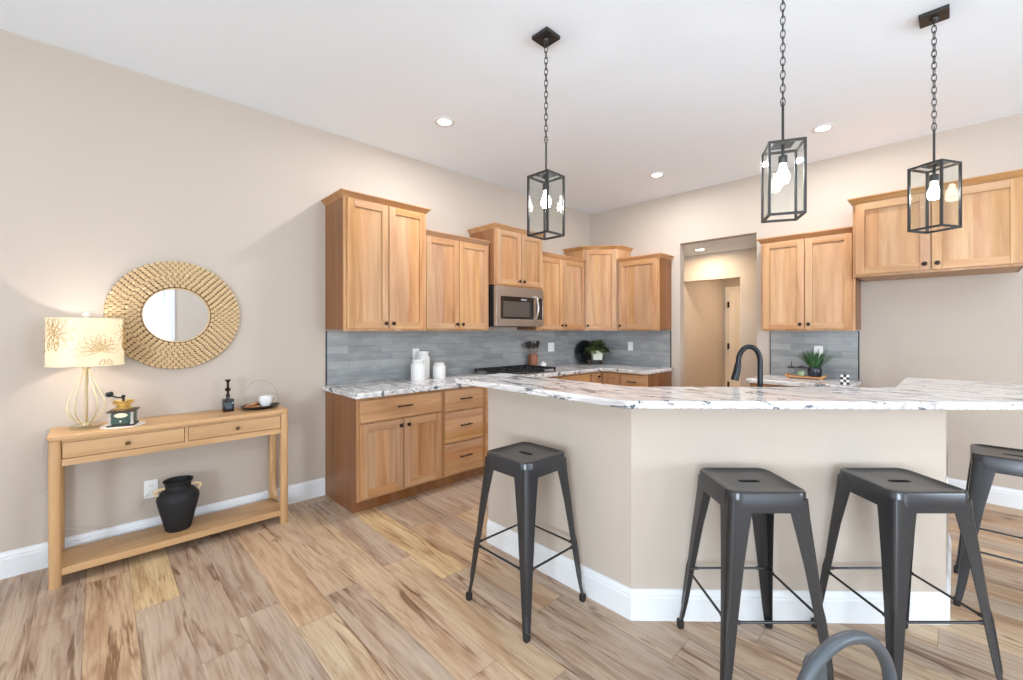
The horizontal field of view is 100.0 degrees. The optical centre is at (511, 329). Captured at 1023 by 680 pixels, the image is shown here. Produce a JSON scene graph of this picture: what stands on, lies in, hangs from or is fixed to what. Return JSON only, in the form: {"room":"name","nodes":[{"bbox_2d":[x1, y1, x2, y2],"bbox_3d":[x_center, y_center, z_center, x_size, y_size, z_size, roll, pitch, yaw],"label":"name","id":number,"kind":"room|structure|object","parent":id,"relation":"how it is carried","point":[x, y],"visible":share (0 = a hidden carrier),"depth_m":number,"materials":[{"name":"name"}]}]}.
{"room":"kitchen","nodes":[
{"label":"kitchen","id":0,"kind":"room"},
{"bbox_2d":[0,29,589,552],"bbox_3d":[-1.933,-0.145,3.330,8.635,3.050,0.120,0,0,-44],"label":"wall","id":1,"kind":"structure","parent":0,"point":[108,171],"depth_m":2.87,"materials":[{"name":"beige paint"}]},
{"bbox_2d":[144,479,157,498],"bbox_3d":[-2.370,1.045,2.821,0.072,0.117,0.008,0,0,-44],"label":"outlet","id":2,"kind":"object","parent":1,"relation":"attached to","point":[150,486],"visible":0.93,"depth_m":2.82,"materials":[{"name":"white plastic"}]},
{"bbox_2d":[0,477,324,579],"bbox_3d":[-3.280,1.308,1.941,4.768,0.145,0.014,0,0,-44],"label":"baseboard","id":3,"kind":"structure","parent":1,"relation":"attached to","point":[19,561],"depth_m":2.70,"materials":[{"name":"white paint"}]},
{"bbox_2d":[103,261,239,368],"bbox_3d":[-2.259,-0.100,2.901,0.730,0.730,0.043,0,0,-44],"label":"wall mirror","id":4,"kind":"object","parent":1,"relation":"attached to","point":[177,315],"visible":0.96,"depth_m":2.89,"materials":[{"name":"woven seagrass"},{"name":"mirror glass"}]},
{"bbox_2d":[143,289,208,340],"bbox_3d":[-2.269,-0.100,2.911,0.364,0.364,0.010,0,0,-44],"label":"mirror glass","id":5,"kind":"object","parent":4,"relation":"attached to","point":[168,314],"depth_m":2.90,"materials":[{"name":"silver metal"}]},
{"bbox_2d":[321,188,431,330],"bbox_3d":[-1.147,-0.538,3.706,0.813,1.093,0.427,0,0,-44],"label":"upper cabinet","id":6,"kind":"object","parent":1,"relation":"attached to","point":[375,247],"visible":1,"depth_m":3.52,"materials":[{"name":"brown wood"}]},
{"bbox_2d":[326,331,589,384],"bbox_3d":[-0.209,0.237,4.898,3.744,0.456,0.011,0,0,-44],"label":"backsplash","id":7,"kind":"structure","parent":1,"relation":"attached to","point":[351,356],"depth_m":4.35,"materials":[{"name":"tile"}]},
{"bbox_2d":[413,348,418,358],"bbox_3d":[-0.933,0.240,4.191,0.072,0.117,0.008,0,0,-44],"label":"outlet","id":8,"kind":"object","parent":7,"relation":"attached to","point":[415,354],"visible":0.62,"depth_m":4.18,"materials":[{"name":"white plastic"}]},
{"bbox_2d":[548,342,553,351],"bbox_3d":[0.518,0.222,5.589,0.118,0.117,0.008,0,0,-44],"label":"outlet","id":9,"kind":"object","parent":7,"relation":"attached to","point":[550,345],"visible":1,"depth_m":5.58,"materials":[{"name":"white plastic"}]},
{"bbox_2d":[426,229,490,330],"bbox_3d":[-0.613,-0.451,4.257,0.783,0.918,0.375,0,0,-44],"label":"upper cabinet","id":10,"kind":"object","parent":1,"relation":"attached to","point":[457,266],"visible":0.88,"depth_m":4.12,"materials":[{"name":"brown wood"}]},
{"bbox_2d":[467,222,546,289],"bbox_3d":[-0.035,-0.770,4.750,0.788,0.630,0.465,0,0,-44],"label":"upper cabinet","id":11,"kind":"object","parent":1,"relation":"attached to","point":[515,258],"visible":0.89,"depth_m":4.54,"materials":[{"name":"brown wood"}]},
{"bbox_2d":[489,286,542,326],"bbox_3d":[-0.021,-0.243,4.736,0.714,0.418,0.488,0,0,-44],"label":"microwave","id":12,"kind":"object","parent":11,"relation":"attached to","point":[508,306],"visible":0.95,"depth_m":4.55,"materials":[{"name":"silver metal"}]},
{"bbox_2d":[517,251,585,330],"bbox_3d":[0.521,-0.451,5.348,0.905,0.918,0.375,0,0,-44],"label":"upper cabinet","id":13,"kind":"object","parent":1,"relation":"attached to","point":[562,275],"visible":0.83,"depth_m":5.23,"materials":[{"name":"brown wood"}]},
{"bbox_2d":[0,0,1022,213],"bbox_3d":[0.787,-1.730,0.397,8.785,0.120,8.180,0,0,-44],"label":"ceiling","id":14,"kind":"structure","parent":0,"point":[688,91],"depth_m":2.78,"materials":[{"name":"white paint"}]},
{"bbox_2d":[434,117,454,126],"bbox_3d":[-0.536,-1.667,3.440,0.164,0.006,0.164,0,0,-44],"label":"recessed light","id":15,"kind":"object","parent":14,"relation":"in","point":[440,121],"visible":1,"depth_m":3.43,"materials":[{"name":"white paint"}]},
{"bbox_2d":[527,26,564,239],"bbox_3d":[0.196,-1.101,2.437,0.155,1.138,0.155,0,0,-44],"label":"lantern pendant","id":16,"kind":"object","parent":14,"relation":"hanging from","point":[545,37],"visible":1,"depth_m":2.43,"materials":[{"name":"black metal"}]},
{"bbox_2d":[649,172,664,177],"bbox_3d":[1.565,-1.667,4.617,0.164,0.006,0.164,0,0,-44],"label":"recessed light","id":17,"kind":"object","parent":14,"relation":"in","point":[656,174],"visible":1,"depth_m":4.60,"materials":[{"name":"white paint"}]},
{"bbox_2d":[761,0,806,222],"bbox_3d":[1.284,-1.099,2.030,0.153,1.141,0.153,0,0,19],"label":"lantern pendant","id":18,"kind":"object","parent":14,"relation":"hanging from","point":[783,176],"visible":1,"depth_m":2.02,"materials":[{"name":"black metal"}]},
{"bbox_2d":[778,145,787,164],"bbox_3d":[1.284,-0.830,2.030,0.038,0.085,0.038,0,0,-44],"label":"socket","id":19,"kind":"object","parent":18,"relation":"attached to","point":[783,159],"depth_m":2.02,"materials":[{"name":"black metal"}]},
{"bbox_2d":[811,124,834,132],"bbox_3d":[2.578,-1.667,3.551,0.164,0.006,0.164,0,0,-44],"label":"recessed light","id":20,"kind":"object","parent":14,"relation":"in","point":[825,127],"visible":1,"depth_m":3.55,"materials":[{"name":"white paint"}]},
{"bbox_2d":[907,4,961,233],"bbox_3d":[2.240,-1.100,2.274,0.154,1.140,0.154,0,0,-17],"label":"lantern pendant","id":21,"kind":"object","parent":14,"relation":"hanging from","point":[932,17],"visible":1,"depth_m":2.27,"materials":[{"name":"black metal"}]},
{"bbox_2d":[929,165,938,182],"bbox_3d":[2.240,-0.830,2.274,0.038,0.085,0.038,0,0,-44],"label":"socket","id":22,"kind":"object","parent":21,"relation":"attached to","point":[933,178],"depth_m":2.27,"materials":[{"name":"black metal"}]},
{"bbox_2d":[0,474,1022,679],"bbox_3d":[2.143,1.430,1.703,12.550,0.100,8.180,0,0,-44],"label":"floor","id":23,"kind":"structure","parent":0,"point":[328,592],"depth_m":2.01,"materials":[{"name":"wood"}]},
{"bbox_2d":[47,405,287,590],"bbox_3d":[-2.134,0.974,2.786,1.189,0.812,0.350,0,0,-44],"label":"console table","id":24,"kind":"object","parent":23,"relation":"on","point":[71,445],"visible":0.97,"depth_m":2.62,"materials":[{"name":"brown wood"}]},
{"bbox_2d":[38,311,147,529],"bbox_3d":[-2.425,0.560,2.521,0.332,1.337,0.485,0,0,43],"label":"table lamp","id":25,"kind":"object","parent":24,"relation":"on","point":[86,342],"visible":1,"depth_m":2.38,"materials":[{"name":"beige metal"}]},
{"bbox_2d":[44,319,124,364],"bbox_3d":[-2.460,0.068,2.483,0.329,0.260,0.329,0,0,-44],"label":"lampshade","id":26,"kind":"object","parent":25,"relation":"on","point":[66,341],"depth_m":2.36,"materials":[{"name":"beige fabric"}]},
{"bbox_2d":[100,421,145,428],"bbox_3d":[-2.322,0.567,2.567,0.205,0.002,0.205,0,0,-44],"label":"doily","id":27,"kind":"object","parent":24,"relation":"on","point":[139,422],"visible":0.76,"depth_m":2.52,"materials":[{"name":"white fabric"}]},
{"bbox_2d":[105,392,139,427],"bbox_3d":[-2.328,0.465,2.563,0.141,0.204,0.130,0,0,-30],"label":"coffee grinder","id":28,"kind":"object","parent":27,"relation":"on","point":[124,414],"visible":1,"depth_m":2.53,"materials":[{"name":"green wood"}]},
{"bbox_2d":[112,399,134,410],"bbox_3d":[-2.322,0.447,2.567,0.104,0.055,0.104,0,0,-30],"label":"bowl","id":29,"kind":"object","parent":28,"relation":"on","point":[122,404],"depth_m":2.54,"materials":[{"name":"gold metal"}]},
{"bbox_2d":[61,498,280,574],"bbox_3d":[-2.133,1.302,2.785,1.163,0.040,0.293,0,0,-44],"label":"shelf","id":30,"kind":"object","parent":24,"relation":"attached to","point":[92,554],"depth_m":2.66,"materials":[{"name":"brown wood"}]},
{"bbox_2d":[153,475,201,532],"bbox_3d":[-2.153,1.123,2.772,0.224,0.316,0.224,0,0,-13],"label":"vase","id":31,"kind":"object","parent":24,"relation":"on","point":[176,503],"visible":1,"depth_m":2.71,"materials":[{"name":"black ceramic"}]},
{"bbox_2d":[222,379,233,411],"bbox_3d":[-1.982,0.457,2.998,0.064,0.222,0.066,0,0,-44],"label":"glass bottle","id":32,"kind":"object","parent":24,"relation":"on","point":[227,403],"visible":1,"depth_m":2.98,"materials":[{"name":"black"}]},
{"bbox_2d":[240,380,279,409],"bbox_3d":[-1.819,0.464,3.107,0.256,0.209,0.184,0,0,-44],"label":"serving dish","id":33,"kind":"object","parent":24,"relation":"on","point":[274,404],"visible":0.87,"depth_m":3.06,"materials":[{"name":"black metal"}]},
{"bbox_2d":[244,402,258,407],"bbox_3d":[-1.852,0.534,3.059,0.020,0.039,0.092,0,0,39],"label":"cinnamon stick","id":34,"kind":"object","parent":33,"relation":"on","point":[255,403],"visible":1,"depth_m":3.05,"materials":[{"name":"brown food"}]},
{"bbox_2d":[258,396,275,406],"bbox_3d":[-1.793,0.523,3.135,0.102,0.074,0.093,0,0,-5],"label":"coffee cup","id":35,"kind":"object","parent":33,"relation":"on","point":[263,400],"visible":0.95,"depth_m":3.11,"materials":[{"name":"white ceramic"}]},
{"bbox_2d":[325,390,441,513],"bbox_3d":[-1.062,0.943,3.625,0.756,0.875,0.662,0,0,-44],"label":"base cabinet","id":36,"kind":"object","parent":23,"relation":"on","point":[382,450],"visible":0.93,"depth_m":3.38,"materials":[{"name":"brown wood"}]},
{"bbox_2d":[437,386,482,487],"bbox_3d":[-0.622,0.943,4.048,0.460,0.875,0.662,0,0,-44],"label":"base cabinet","id":37,"kind":"object","parent":23,"relation":"on","point":[462,407],"visible":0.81,"depth_m":3.81,"materials":[{"name":"brown wood"}]},
{"bbox_2d":[478,376,557,475],"bbox_3d":[-0.070,0.943,4.580,1.070,0.875,0.662,0,0,-44],"label":"base cabinet","id":38,"kind":"object","parent":23,"relation":"on","point":[485,390],"visible":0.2,"depth_m":4.02,"materials":[{"name":"brown wood"}]},
{"bbox_2d":[466,442,585,642],"bbox_3d":[0.072,1.000,2.192,0.438,0.760,0.438,0,0,-44],"label":"bar stool","id":39,"kind":"object","parent":23,"relation":"on","point":[526,462],"visible":1,"depth_m":2.08,"materials":[{"name":"grey paint"}]},
{"bbox_2d":[557,372,589,381],"bbox_3d":[0.533,0.943,5.161,0.600,0.875,0.662,0,0,-44],"label":"base cabinet","id":40,"kind":"object","parent":23,"relation":"on","point":[585,377],"visible":0.12,"depth_m":4.98,"materials":[{"name":"brown wood"}]},
{"bbox_2d":[590,371,620,384],"bbox_3d":[1.133,0.943,5.587,0.854,0.875,0.880,0,0,-44],"label":"base cabinet","id":41,"kind":"object","parent":23,"relation":"on","point":[604,377],"visible":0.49,"depth_m":5.22,"materials":[{"name":"brown wood"}]},
{"bbox_2d":[322,362,672,398],"bbox_3d":[0.209,0.485,4.442,3.774,0.040,1.249,0,0,-44],"label":"countertop","id":42,"kind":"structure","parent":41,"relation":"on","point":[361,390],"depth_m":3.80,"materials":[{"name":"stone"}]},
{"bbox_2d":[411,359,424,380],"bbox_3d":[-0.862,0.367,3.959,0.132,0.195,0.132,0,0,-44],"label":"canister","id":43,"kind":"object","parent":42,"relation":"on","point":[417,365],"visible":1,"depth_m":3.91,"materials":[{"name":"white ceramic"}]},
{"bbox_2d":[416,351,429,378],"bbox_3d":[-0.852,0.334,4.129,0.128,0.262,0.128,0,0,-44],"label":"canister","id":44,"kind":"object","parent":42,"relation":"on","point":[424,355],"visible":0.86,"depth_m":4.08,"materials":[{"name":"white ceramic"}]},
{"bbox_2d":[433,362,445,378],"bbox_3d":[-0.703,0.390,4.168,0.124,0.150,0.124,0,0,-44],"label":"canister","id":45,"kind":"object","parent":42,"relation":"on","point":[439,369],"visible":1,"depth_m":4.12,"materials":[{"name":"white ceramic"}]},
{"bbox_2d":[473,365,557,374],"bbox_3d":[0.055,0.438,4.683,0.790,0.054,0.524,0,0,-44],"label":"gas cooktop","id":46,"kind":"object","parent":42,"relation":"in","point":[515,369],"visible":0.95,"depth_m":4.58,"materials":[{"name":"black metal"}]},
{"bbox_2d":[528,354,537,365],"bbox_3d":[0.261,0.379,5.229,0.116,0.172,0.116,0,0,-44],"label":"utensil crock","id":47,"kind":"object","parent":42,"relation":"on","point":[532,358],"visible":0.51,"depth_m":5.18,"materials":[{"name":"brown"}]},
{"bbox_2d":[525,341,530,353],"bbox_3d":[0.221,0.291,5.195,0.153,0.328,0.018,0,0,-44],"label":"utensil","id":48,"kind":"object","parent":47,"relation":"in","point":[528,344],"visible":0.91,"depth_m":5.18,"materials":[{"name":"black plastic"}]},
{"bbox_2d":[531,343,535,353],"bbox_3d":[0.269,0.305,5.244,0.099,0.297,0.043,0,0,-44],"label":"utensil","id":49,"kind":"object","parent":47,"relation":"in","point":[533,345],"visible":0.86,"depth_m":5.23,"materials":[{"name":"brown wood"}]},
{"bbox_2d":[575,341,591,362],"bbox_3d":[1.023,0.304,5.958,0.316,0.315,0.058,0,0,-18],"label":"round tray","id":50,"kind":"object","parent":42,"relation":"on","point":[582,357],"visible":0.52,"depth_m":5.95,"materials":[{"name":"black paint"}]},
{"bbox_2d":[587,359,602,364],"bbox_3d":[1.124,0.432,5.789,0.200,0.066,0.110,0,0,0],"label":"riser","id":51,"kind":"object","parent":42,"relation":"on","point":[588,360],"visible":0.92,"depth_m":5.74,"materials":[{"name":"brown wood"}]},
{"bbox_2d":[583,339,609,359],"bbox_3d":[1.159,0.260,5.790,0.368,0.278,0.354,0,0,0],"label":"houseplant","id":52,"kind":"object","parent":51,"relation":"on","point":[595,348],"visible":1,"depth_m":5.72,"materials":[{"name":"green plant"}]},
{"bbox_2d":[621,371,670,386],"bbox_3d":[1.627,0.943,5.212,0.662,0.875,0.341,0,0,-44],"label":"base cabinet","id":53,"kind":"object","parent":23,"relation":"on","point":[663,379],"visible":0.23,"depth_m":5.04,"materials":[{"name":"brown wood"}]},
{"bbox_2d":[487,388,951,624],"bbox_3d":[1.227,0.863,2.386,2.833,1.034,0.796,0,0,4],"label":"kitchen island","id":54,"kind":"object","parent":23,"relation":"on","point":[633,473],"depth_m":2.04,"materials":[{"name":"beige paint"}]},
{"bbox_2d":[454,373,1022,409],"bbox_3d":[1.274,0.328,2.375,3.350,0.035,1.162,0,0,6],"label":"countertop","id":55,"kind":"structure","parent":54,"relation":"on","point":[911,393],"depth_m":2.04,"materials":[{"name":"stone"}]},
{"bbox_2d":[677,468,833,679],"bbox_3d":[0.989,1.000,1.787,0.438,0.760,0.438,0,0,0],"label":"bar stool","id":56,"kind":"object","parent":23,"relation":"on","point":[742,494],"visible":1,"depth_m":1.64,"materials":[{"name":"grey metal"}]},
{"bbox_2d":[750,383,858,386],"bbox_3d":[2.750,0.943,4.047,0.662,0.875,0.745,0,0,-44],"label":"base cabinet","id":57,"kind":"object","parent":23,"relation":"on","point":[751,384],"visible":0.04,"depth_m":4.00,"materials":[{"name":"brown wood"}]},
{"bbox_2d":[746,374,861,386],"bbox_3d":[2.758,0.485,4.055,0.639,0.040,0.795,0,0,-44],"label":"countertop","id":58,"kind":"structure","parent":57,"relation":"on","point":[772,379],"depth_m":3.92,"materials":[{"name":"stone"}]},
{"bbox_2d":[784,373,826,379],"bbox_3d":[2.831,0.446,4.131,0.140,0.038,0.327,0,0,-44],"label":"wooden tray","id":59,"kind":"object","parent":58,"relation":"on","point":[786,374],"visible":1,"depth_m":4.09,"materials":[{"name":"brown wood"}]},
{"bbox_2d":[797,365,806,375],"bbox_3d":[2.807,0.392,4.149,0.080,0.100,0.080,0,0,-44],"label":"candle jar","id":60,"kind":"object","parent":59,"relation":"on","point":[800,373],"visible":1,"depth_m":4.12,"materials":[{"name":"green glass"}]},
{"bbox_2d":[797,349,838,376],"bbox_3d":[2.896,0.304,4.082,0.280,0.275,0.356,0,0,-44],"label":"potted plant","id":61,"kind":"object","parent":59,"relation":"on","point":[814,369],"visible":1,"depth_m":4.05,"materials":[{"name":"green plant"}]},
{"bbox_2d":[840,374,848,384],"bbox_3d":[2.853,0.422,3.675,0.060,0.085,0.061,0,0,35],"label":"patterned box","id":62,"kind":"object","parent":58,"relation":"on","point":[844,378],"visible":1,"depth_m":3.65,"materials":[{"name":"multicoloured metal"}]},
{"bbox_2d":[796,629,896,679],"bbox_3d":[0.678,0.971,0.620,0.405,0.821,0.495,0,0,-19],"label":"metal chair","id":63,"kind":"object","parent":23,"relation":"on","point":[814,664],"visible":1,"depth_m":0.79,"materials":[{"name":"grey paint"}]},
{"bbox_2d":[811,468,1003,679],"bbox_3d":[1.615,1.000,1.787,0.438,0.760,0.438,0,0,0],"label":"bar stool","id":64,"kind":"object","parent":23,"relation":"on","point":[899,494],"visible":0.91,"depth_m":1.63,"materials":[{"name":"grey metal"}]},
{"bbox_2d":[953,444,1022,606],"bbox_3d":[2.526,1.000,2.148,0.438,0.760,0.438,0,0,-44],"label":"bar stool","id":65,"kind":"object","parent":23,"relation":"on","point":[985,460],"visible":0.84,"depth_m":2.13,"materials":[{"name":"grey metal"}]},
{"bbox_3d":[1.256,0.942,2.784,1.769,0.875,1.982,0,0,-44],"label":"cabinet","id":66,"kind":"object","parent":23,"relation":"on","visible":0},
{"bbox_3d":[1.256,0.485,2.784,1.769,0.040,1.982,0,0,-44],"label":"countertop","id":67,"kind":"structure","parent":66,"relation":"on","visible":0},
{"bbox_2d":[731,344,762,386],"bbox_3d":[1.376,0.273,2.450,0.246,0.383,0.056,0,0,0],"label":"faucet","id":68,"kind":"object","parent":67,"relation":"on","point":[737,367],"visible":0.61,"depth_m":2.44,"materials":[{"name":"black metal"}]},
{"bbox_2d":[686,279,722,386],"bbox_3d":[3.075,0.105,6.852,1.565,2.550,0.115,0,0,-44],"label":"wall","id":69,"kind":"structure","parent":0,"point":[704,299],"depth_m":6.72,"materials":[{"name":"beige paint"}]},
{"bbox_2d":[684,248,756,386],"bbox_3d":[2.471,0.163,6.267,0.115,2.435,3.200,0,0,-44],"label":"wall","id":70,"kind":"structure","parent":0,"point":[742,264],"depth_m":5.62,"materials":[{"name":"beige paint"}]},
{"bbox_2d":[684,234,756,256],"bbox_3d":[2.171,-1.113,5.978,0.950,0.115,3.200,0,0,-44],"label":"ceiling","id":71,"kind":"structure","parent":0,"point":[744,242],"depth_m":5.36,"materials":[{"name":"white paint"}]},
{"bbox_2d":[723,278,739,386],"bbox_3d":[4.299,0.105,6.601,0.150,2.550,1.945,0,0,-44],"label":"wall","id":72,"kind":"structure","parent":0,"point":[726,282],"depth_m":7.23,"materials":[{"name":"beige paint"}]},
{"bbox_2d":[725,286,739,386],"bbox_3d":[3.894,0.330,6.873,0.055,2.100,0.900,0,0,-44],"label":"door","id":73,"kind":"structure","parent":72,"relation":"in","point":[732,294],"depth_m":7.11,"materials":[{"name":"beige paint"}]},
{"bbox_2d":[590,113,1022,490],"bbox_3d":[3.910,-0.145,3.404,0.115,3.050,7.880,0,0,-44],"label":"wall","id":74,"kind":"structure","parent":0,"point":[967,327],"depth_m":3.81,"materials":[{"name":"beige paint"}]},
{"bbox_2d":[563,245,632,330],"bbox_3d":[1.155,-0.538,5.737,0.614,1.093,0.694,0,0,-44],"label":"upper cabinet","id":75,"kind":"object","parent":74,"relation":"attached to","point":[601,263],"visible":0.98,"depth_m":5.54,"materials":[{"name":"brown wood"}]},
{"bbox_2d":[590,331,670,367],"bbox_3d":[1.558,0.237,5.754,0.011,0.456,1.213,0,0,-44],"label":"backsplash","id":76,"kind":"structure","parent":74,"relation":"attached to","point":[650,348],"depth_m":5.64,"materials":[{"name":"tile"}]},
{"bbox_2d":[628,342,632,350],"bbox_3d":[1.583,0.215,5.717,0.008,0.117,0.072,0,0,-44],"label":"outlet","id":77,"kind":"object","parent":76,"relation":"attached to","point":[630,344],"visible":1,"depth_m":5.71,"materials":[{"name":"white plastic"}]},
{"bbox_2d":[617,253,673,330],"bbox_3d":[1.667,-0.451,5.377,0.375,0.918,0.591,0,0,-44],"label":"upper cabinet","id":78,"kind":"object","parent":74,"relation":"attached to","point":[644,281],"visible":1,"depth_m":5.25,"materials":[{"name":"brown wood"}]},
{"bbox_2d":[756,226,860,330],"bbox_3d":[2.852,-0.451,4.148,0.375,0.918,0.779,0,0,-44],"label":"upper cabinet","id":79,"kind":"object","parent":74,"relation":"attached to","point":[808,283],"visible":0.95,"depth_m":3.99,"materials":[{"name":"brown wood"}]},
{"bbox_2d":[770,331,858,379],"bbox_3d":[2.988,0.237,4.268,0.011,0.456,0.740,0,0,-44],"label":"backsplash","id":80,"kind":"structure","parent":74,"relation":"attached to","point":[785,346],"depth_m":4.22,"materials":[{"name":"tile"}]},
{"bbox_2d":[814,346,822,356],"bbox_3d":[3.023,0.215,4.223,0.008,0.117,0.072,0,0,-44],"label":"outlet","id":81,"kind":"object","parent":80,"relation":"attached to","point":[820,348],"visible":0.46,"depth_m":4.22,"materials":[{"name":"white plastic"}]},
{"bbox_2d":[847,169,1022,281],"bbox_3d":[3.356,-0.760,3.419,0.660,0.650,0.998,0,0,-44],"label":"upper cabinet","id":82,"kind":"object","parent":74,"relation":"attached to","point":[989,240],"visible":0.84,"depth_m":3.18,"materials":[{"name":"brown wood"}]},
{"bbox_2d":[948,478,1022,509],"bbox_3d":[4.925,1.308,2.257,0.014,0.145,4.820,0,0,-44],"label":"baseboard","id":83,"kind":"structure","parent":74,"relation":"attached to","point":[1002,496],"depth_m":3.36,"materials":[{"name":"white paint"}]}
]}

